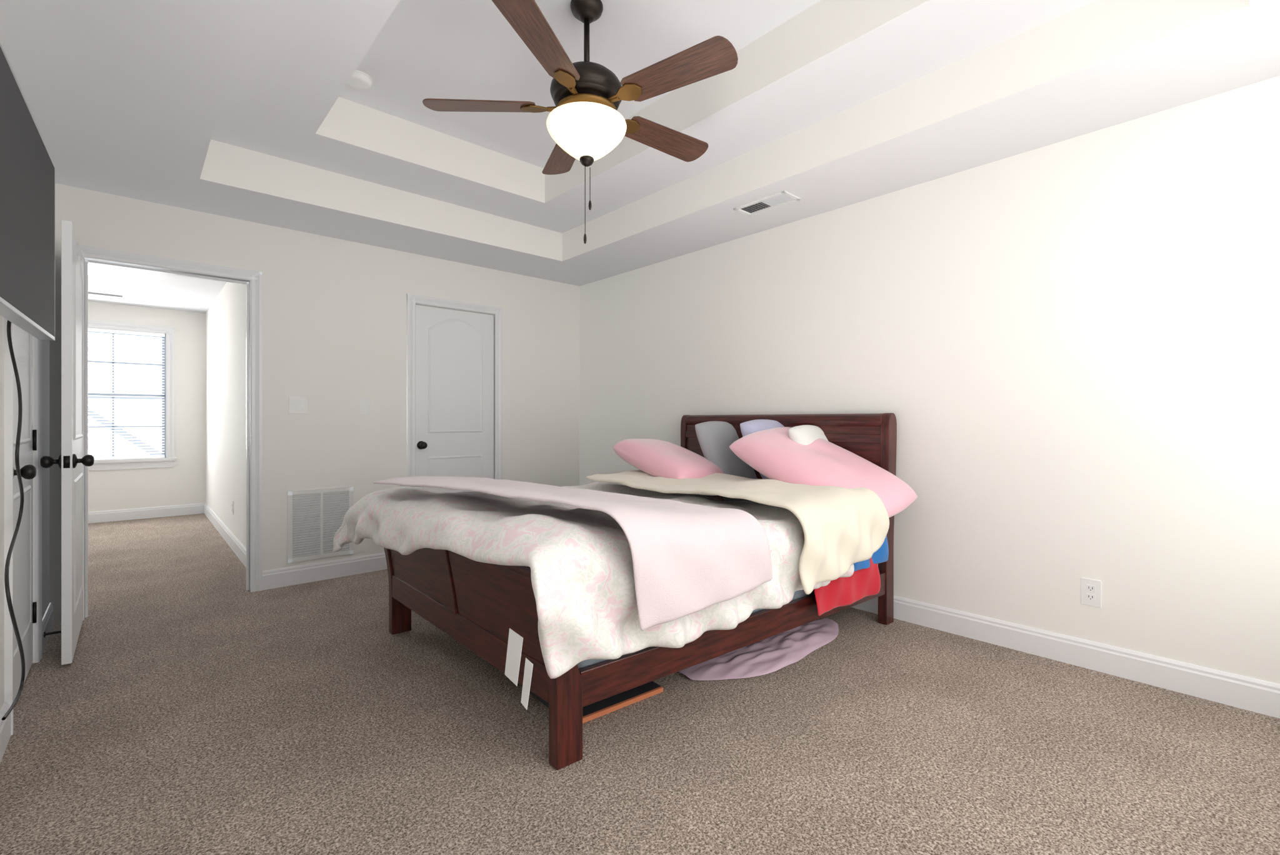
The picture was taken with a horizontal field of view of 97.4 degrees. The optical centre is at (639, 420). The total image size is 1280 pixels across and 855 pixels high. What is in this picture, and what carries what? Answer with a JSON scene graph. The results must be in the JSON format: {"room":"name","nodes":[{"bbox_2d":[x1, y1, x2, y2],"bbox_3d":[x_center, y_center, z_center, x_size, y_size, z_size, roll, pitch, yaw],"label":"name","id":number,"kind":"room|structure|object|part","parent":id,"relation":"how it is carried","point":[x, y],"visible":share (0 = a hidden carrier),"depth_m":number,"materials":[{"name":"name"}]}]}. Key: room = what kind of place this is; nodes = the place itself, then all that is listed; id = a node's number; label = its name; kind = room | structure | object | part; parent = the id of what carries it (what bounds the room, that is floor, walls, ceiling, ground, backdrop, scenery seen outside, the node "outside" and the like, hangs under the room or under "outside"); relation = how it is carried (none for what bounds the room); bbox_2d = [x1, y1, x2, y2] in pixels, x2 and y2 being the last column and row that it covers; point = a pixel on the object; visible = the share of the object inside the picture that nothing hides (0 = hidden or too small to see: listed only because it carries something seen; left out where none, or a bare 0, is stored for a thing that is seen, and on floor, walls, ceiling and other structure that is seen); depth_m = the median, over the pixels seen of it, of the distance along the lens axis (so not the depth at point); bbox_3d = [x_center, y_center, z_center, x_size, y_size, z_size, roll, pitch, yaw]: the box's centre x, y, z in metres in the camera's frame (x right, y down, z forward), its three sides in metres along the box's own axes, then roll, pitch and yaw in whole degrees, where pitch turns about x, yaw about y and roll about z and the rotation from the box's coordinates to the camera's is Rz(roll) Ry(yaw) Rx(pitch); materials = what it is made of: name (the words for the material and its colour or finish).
{"room":"bedroom","nodes":[
{"label":"bedroom","id":0,"kind":"room"},
{"bbox_2d":[0,40,49,710],"bbox_3d":[-1.771,-0.397,1.105,0.470,3.050,5.174,0,0,-42],"label":"wall","id":1,"kind":"structure","parent":0,"point":[45,474],"depth_m":2.62,"materials":[{"name":"white paint"}]},
{"bbox_2d":[0,701,11,763],"bbox_3d":[-1.068,1.065,0.689,0.016,0.125,3.555,0,0,-42],"label":"baseboard","id":2,"kind":"structure","parent":1,"relation":"attached to","point":[5,725],"depth_m":1.93,"materials":[{"name":"white"}]},
{"bbox_2d":[13,323,33,707],"bbox_3d":[-2.579,0.105,2.320,0.047,2.030,0.756,0,0,-42],"label":"door","id":3,"kind":"structure","parent":1,"relation":"in","point":[23,545],"depth_m":2.40,"materials":[{"name":"white wood"}]},
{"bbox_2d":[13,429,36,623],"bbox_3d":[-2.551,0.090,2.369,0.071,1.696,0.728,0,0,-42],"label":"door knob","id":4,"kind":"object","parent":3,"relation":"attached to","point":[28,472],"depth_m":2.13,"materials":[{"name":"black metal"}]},
{"bbox_2d":[4,318,42,735],"bbox_3d":[-2.556,0.075,2.342,0.020,2.105,0.890,0,0,-42],"label":"door frame","id":5,"kind":"structure","parent":1,"relation":"attached to","point":[9,370],"depth_m":2.02,"materials":[{"name":"white wood"}]},
{"bbox_2d":[0,42,54,720],"bbox_3d":[-1.782,0.045,1.574,0.140,1.848,1.287,0,0,-42],"label":"tv","id":6,"kind":"object","parent":1,"relation":"attached to","point":[27,235],"visible":1,"depth_m":1.57,"materials":[{"name":"grey"}]},
{"bbox_3d":[-1.678,-0.580,1.531,0.004,0.582,1.068,0,0,-40],"label":"screen panel","id":7,"kind":"part","parent":6,"relation":"part of","materials":[{"name":"grey glass"}]},
{"bbox_2d":[42,602,53,653],"bbox_3d":[-3.048,1.065,2.885,0.016,0.125,0.579,0,0,-42],"label":"baseboard","id":8,"kind":"structure","parent":1,"relation":"attached to","point":[48,617],"depth_m":2.91,"materials":[{"name":"white wood"}]},
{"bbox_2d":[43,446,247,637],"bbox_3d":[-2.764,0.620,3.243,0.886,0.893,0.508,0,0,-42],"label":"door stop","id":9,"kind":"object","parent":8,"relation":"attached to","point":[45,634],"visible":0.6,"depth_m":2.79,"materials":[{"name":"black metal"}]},
{"bbox_2d":[40,219,94,664],"bbox_3d":[-2.884,0.099,2.863,0.177,2.030,0.785,0,0,-42],"label":"entry door","id":10,"kind":"structure","parent":1,"relation":"in","point":[71,460],"depth_m":2.58,"materials":[{"name":"white wood"}]},
{"bbox_3d":[-2.653,0.189,2.607,0.177,0.066,0.095,0,0,-42],"label":"knob","id":11,"kind":"part","parent":10,"relation":"part of","materials":[{"name":"black metal"}]},
{"bbox_2d":[88,301,203,511],"bbox_3d":[-6.145,-0.397,6.188,2.100,3.050,0.120,0,0,-42],"label":"wall","id":12,"kind":"structure","parent":0,"point":[182,483],"depth_m":6.67,"materials":[{"name":"white paint"}]},
{"bbox_2d":[88,320,176,470],"bbox_3d":[-5.925,-0.275,6.325,1.100,1.645,0.130,0,0,-42],"label":"window","id":13,"kind":"structure","parent":12,"relation":"in","point":[168,461],"depth_m":6.55,"materials":[{"name":"white wood"}]},
{"bbox_2d":[88,328,164,459],"bbox_3d":[-5.928,-0.292,6.329,0.890,1.456,0.032,0,0,-42],"label":"window blinds","id":14,"kind":"object","parent":13,"relation":"attached to","point":[126,332],"visible":0.6,"depth_m":6.40,"materials":[{"name":"white plastic"}]},
{"bbox_3d":[-5.955,-0.292,6.358,0.910,1.460,0.040,0,0,-42],"label":"window frame sash","id":15,"kind":"part","parent":13,"relation":"part of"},
{"bbox_2d":[88,503,202,523],"bbox_3d":[-6.099,1.065,6.137,2.100,0.125,0.016,0,0,-42],"label":"baseboard","id":16,"kind":"structure","parent":12,"relation":"attached to","point":[94,517],"depth_m":6.48,"materials":[{"name":"white wood"}]},
{"bbox_2d":[203,281,246,548],"bbox_3d":[-3.940,-0.397,5.445,0.120,3.050,4.176,0,0,-42],"label":"wall","id":17,"kind":"structure","parent":0,"point":[209,469],"depth_m":5.33,"materials":[{"name":"white paint"}]},
{"bbox_2d":[202,503,246,567],"bbox_3d":[-3.950,1.065,5.355,0.016,0.125,4.056,0,0,-42],"label":"baseboard","id":18,"kind":"structure","parent":17,"relation":"attached to","point":[240,550],"depth_m":5.20,"materials":[{"name":"white wood"}]},
{"bbox_2d":[231,500,233,514],"bbox_3d":[-3.598,0.768,4.969,0.009,0.118,0.072,0,0,-42],"label":"outlet","id":19,"kind":"object","parent":17,"relation":"attached to","point":[232,507],"visible":1,"depth_m":4.95,"materials":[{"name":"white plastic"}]},
{"bbox_2d":[49,183,579,624],"bbox_3d":[-2.004,-0.397,4.298,3.700,3.050,0.120,0,0,-42],"label":"wall","id":20,"kind":"structure","parent":0,"point":[334,329],"depth_m":4.06,"materials":[{"name":"white paint"}]},
{"bbox_2d":[79,245,262,620],"bbox_3d":[-2.898,0.070,3.491,0.908,2.115,0.160,0,0,-42],"label":"door frame","id":21,"kind":"structure","parent":20,"relation":"attached to","point":[254,341],"depth_m":3.70,"materials":[{"name":"white wood"}]},
{"bbox_2d":[288,396,308,413],"bbox_3d":[-2.357,-0.107,3.888,0.118,0.118,0.016,0,0,-42],"label":"double light switch","id":22,"kind":"object","parent":20,"relation":"attached to","point":[298,405],"visible":1,"depth_m":3.89,"materials":[{"name":"white plastic"}]},
{"bbox_2d":[292,492,348,558],"bbox_3d":[-2.259,0.728,3.987,0.395,0.470,0.001,0,0,-42],"label":"cavity","id":23,"kind":"object","parent":20,"relation":"attached to","point":[317,525],"visible":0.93,"depth_m":3.96,"materials":[{"name":"grey metal"}]},
{"bbox_2d":[287,486,353,563],"bbox_3d":[-2.255,0.728,3.983,0.415,0.490,0.012,0,0,-42],"label":"air vent","id":24,"kind":"object","parent":20,"relation":"in","point":[292,505],"visible":0.79,"depth_m":3.96,"materials":[{"name":"white metal"}]},
{"bbox_2d":[262,552,387,589],"bbox_3d":[-2.165,1.065,4.061,0.946,0.125,0.016,0,0,-42],"label":"baseboard","id":25,"kind":"structure","parent":20,"relation":"attached to","point":[272,579],"depth_m":3.98,"materials":[{"name":"white wood"}]},
{"bbox_2d":[359,398,369,414],"bbox_3d":[-2.040,-0.104,4.174,0.072,0.118,0.016,0,0,-42],"label":"light switch","id":26,"kind":"object","parent":20,"relation":"attached to","point":[364,406],"visible":1,"depth_m":4.17,"materials":[{"name":"white plastic"}]},
{"bbox_2d":[415,305,493,492],"bbox_3d":[-1.514,0.102,4.655,0.681,2.035,0.112,0,0,-42],"label":"closet door","id":27,"kind":"structure","parent":20,"relation":"in","point":[454,393],"depth_m":4.65,"materials":[{"name":"white wood"}]},
{"bbox_3d":[-1.716,0.195,4.445,0.066,0.066,0.071,0,0,-42],"label":"knob","id":28,"kind":"part","parent":27,"relation":"part of","materials":[{"name":"black metal"}]},
{"bbox_2d":[406,293,502,486],"bbox_3d":[-1.510,0.070,4.650,0.815,2.115,0.020,0,0,-42],"label":"door frame","id":29,"kind":"structure","parent":20,"relation":"attached to","point":[412,299],"depth_m":4.52,"materials":[{"name":"white wood"}]},
{"bbox_2d":[0,513,1279,854],"bbox_3d":[-2.056,1.178,3.579,5.140,0.100,9.630,0,0,-42],"label":"floor","id":30,"kind":"structure","parent":0,"point":[195,697],"depth_m":1.94,"materials":[{"name":"beige carpet"}]},
{"bbox_2d":[517,681,663,723],"bbox_3d":[-0.229,1.117,2.393,0.440,0.018,0.492,0,0,-38],"label":"cutting board","id":31,"kind":"object","parent":30,"relation":"on","point":[607,705],"visible":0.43,"depth_m":2.23,"materials":[{"name":"brown wood"}]},
{"bbox_2d":[332,412,917,769],"bbox_3d":[-0.026,0.542,3.028,2.455,1.172,2.107,0,0,-42],"label":"bed","id":32,"kind":"object","parent":30,"relation":"on","point":[711,536],"visible":1,"depth_m":2.31,"materials":[{"name":"white fabric"}]},
{"bbox_3d":[-0.805,0.696,2.402,0.095,0.464,1.506,0,0,-42],"label":"footboard","id":33,"kind":"part","parent":32,"relation":"part of","materials":[{"name":"brown wood"}]},
{"bbox_2d":[332,480,854,678],"bbox_3d":[-0.321,0.574,2.819,1.759,0.484,2.064,0,0,-42],"label":"comforter","id":34,"kind":"object","parent":32,"relation":"on","point":[559,587],"depth_m":2.07,"materials":[{"name":"white fabric"}]},
{"bbox_2d":[695,420,766,506],"bbox_3d":[0.620,0.280,3.804,0.450,0.660,0.127,0,-30,-42],"label":"pillow","id":35,"kind":"object","parent":32,"relation":"on","point":[715,438],"depth_m":3.74,"materials":[{"name":"grey fabric"}]},
{"bbox_3d":[0.872,0.393,3.732,0.097,0.869,1.516,0,0,-42],"label":"headboard","id":36,"kind":"part","parent":32,"relation":"part of","materials":[{"name":"brown wood"}]},
{"bbox_2d":[678,618,838,680],"bbox_3d":[0.636,1.098,2.793,1.100,0.048,0.399,0,0,-38],"label":"rug","id":37,"kind":"object","parent":30,"relation":"on","point":[773,654],"depth_m":2.63,"materials":[{"name":"pink"}]},
{"bbox_2d":[0,0,1279,313],"bbox_3d":[-2.056,-1.642,3.579,5.340,0.660,9.830,0,0,-42],"label":"ceiling","id":38,"kind":"structure","parent":0,"point":[144,99],"depth_m":2.62,"materials":[{"name":"white paint"}]},
{"bbox_2d":[88,290,124,298],"bbox_3d":[-5.552,-1.307,5.799,0.360,0.010,0.150,0,0,-42],"label":"ceiling vent","id":39,"kind":"object","parent":38,"relation":"in","point":[123,295],"depth_m":5.81,"materials":[{"name":"white metal"}]},
{"bbox_3d":[-5.552,-1.303,5.799,0.320,0.002,0.110,0,0,-42],"label":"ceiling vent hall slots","id":40,"kind":"part","parent":39,"relation":"part of","materials":[{"name":"grey metal"}]},
{"bbox_2d":[88,263,126,278],"bbox_3d":[-4.635,-1.273,4.856,0.300,0.078,0.300,0,0,-42],"label":"light","id":41,"kind":"object","parent":38,"relation":"attached to","point":[102,271],"visible":0.79,"depth_m":4.79,"materials":[{"name":"white"}]},
{"bbox_2d":[346,70,373,89],"bbox_3d":[-1.470,-1.766,2.929,0.144,0.036,0.144,0,0,-42],"label":"smoke detector","id":42,"kind":"object","parent":38,"relation":"attached to","point":[359,80],"visible":0.73,"depth_m":2.91,"materials":[{"name":"white plastic"}]},
{"bbox_2d":[422,0,738,243],"bbox_3d":[-0.189,-1.270,2.439,1.291,1.027,1.322,0,0,-42],"label":"fan","id":43,"kind":"object","parent":38,"relation":"hanging from","point":[587,124],"visible":1,"depth_m":2.30,"materials":[{"name":"brown wood"}]},
{"bbox_3d":[-0.681,-1.344,2.403,0.475,0.040,0.153,0,0,-2],"label":"blade","id":44,"kind":"part","parent":43,"relation":"part of","materials":[{"name":"brown wood"}]},
{"bbox_3d":[-0.353,-1.344,1.984,0.153,0.040,0.475,0,0,16],"label":"blade","id":45,"kind":"part","parent":43,"relation":"part of","materials":[{"name":"brown wood"}]},
{"bbox_3d":[-0.384,-1.344,2.844,0.153,0.040,0.475,0,0,-20],"label":"blade","id":46,"kind":"part","parent":43,"relation":"part of","materials":[{"name":"brown wood"}]},
{"bbox_3d":[-0.229,-1.206,2.419,0.344,0.160,0.344,0,0,-42],"label":"lamp shade","id":47,"kind":"part","parent":43,"relation":"part of","materials":[{"name":"white glass"}]},
{"bbox_3d":[0.127,-1.344,2.698,0.475,0.040,0.153,0,0,-38],"label":"blade","id":48,"kind":"part","parent":43,"relation":"part of","materials":[{"name":"brown wood"}]},
{"bbox_3d":[0.146,-1.344,2.166,0.475,0.040,0.153,0,0,34],"label":"blade","id":49,"kind":"part","parent":43,"relation":"part of","materials":[{"name":"brown wood"}]},
{"bbox_2d":[200,0,1249,261],"bbox_3d":[-0.230,-1.548,2.416,2.355,0.472,3.837,0,0,-42],"label":"ceiling tray","id":50,"kind":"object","parent":38,"relation":"attached to","point":[1096,31],"visible":0.77,"depth_m":3.04,"materials":[{"name":"white paint"}]},
{"bbox_2d":[733,190,801,216],"bbox_3d":[0.764,-1.308,3.402,0.170,0.008,0.370,0,0,-42],"label":"ceiling vent","id":51,"kind":"object","parent":38,"relation":"in","point":[783,192],"visible":0.96,"depth_m":3.38,"materials":[{"name":"white metal"}]},
{"bbox_2d":[741,201,770,213],"bbox_3d":[0.710,-1.311,3.461,0.110,0.001,0.150,0,0,-42],"label":"cavity","id":52,"kind":"object","parent":51,"relation":"part of","point":[755,208],"visible":0.71,"depth_m":3.46,"materials":[{"name":"grey"}]},
{"bbox_2d":[579,75,1279,684],"bbox_3d":[1.147,-0.397,3.656,0.120,3.050,5.294,0,0,-42],"label":"wall","id":53,"kind":"structure","parent":0,"point":[1061,360],"depth_m":2.68,"materials":[{"name":"white paint"}]},
{"bbox_2d":[850,595,1279,718],"bbox_3d":[1.097,1.065,3.610,0.016,0.125,5.054,0,0,-42],"label":"baseboard","id":54,"kind":"structure","parent":53,"relation":"attached to","point":[1247,693],"depth_m":2.52,"materials":[{"name":"white wood"}]},
{"bbox_2d":[1080,577,1101,608],"bbox_3d":[2.050,0.782,2.558,0.009,0.122,0.075,0,0,-42],"label":"electrical outlet","id":55,"kind":"object","parent":53,"relation":"attached to","point":[1090,592],"visible":1,"depth_m":2.56,"materials":[{"name":"white plastic"}]},
{"label":"outside","id":56,"kind":"structure","parent":0,"visible":0},
{"bbox_2d":[88,396,161,454],"bbox_3d":[-6.291,0.088,6.715,1.150,1.080,0.001,0,0,-42],"label":"roofline","id":57,"kind":"object","parent":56,"point":[110,423],"depth_m":6.79,"materials":[{"name":"grey"}]},
{"bbox_2d":[88,331,161,456],"bbox_3d":[-6.343,-0.372,6.736,4.000,4.000,0.001,0,0,-42],"label":"sky","id":58,"kind":"structure","parent":56,"point":[124,383],"depth_m":6.83,"materials":[{"name":"white"}]}
]}

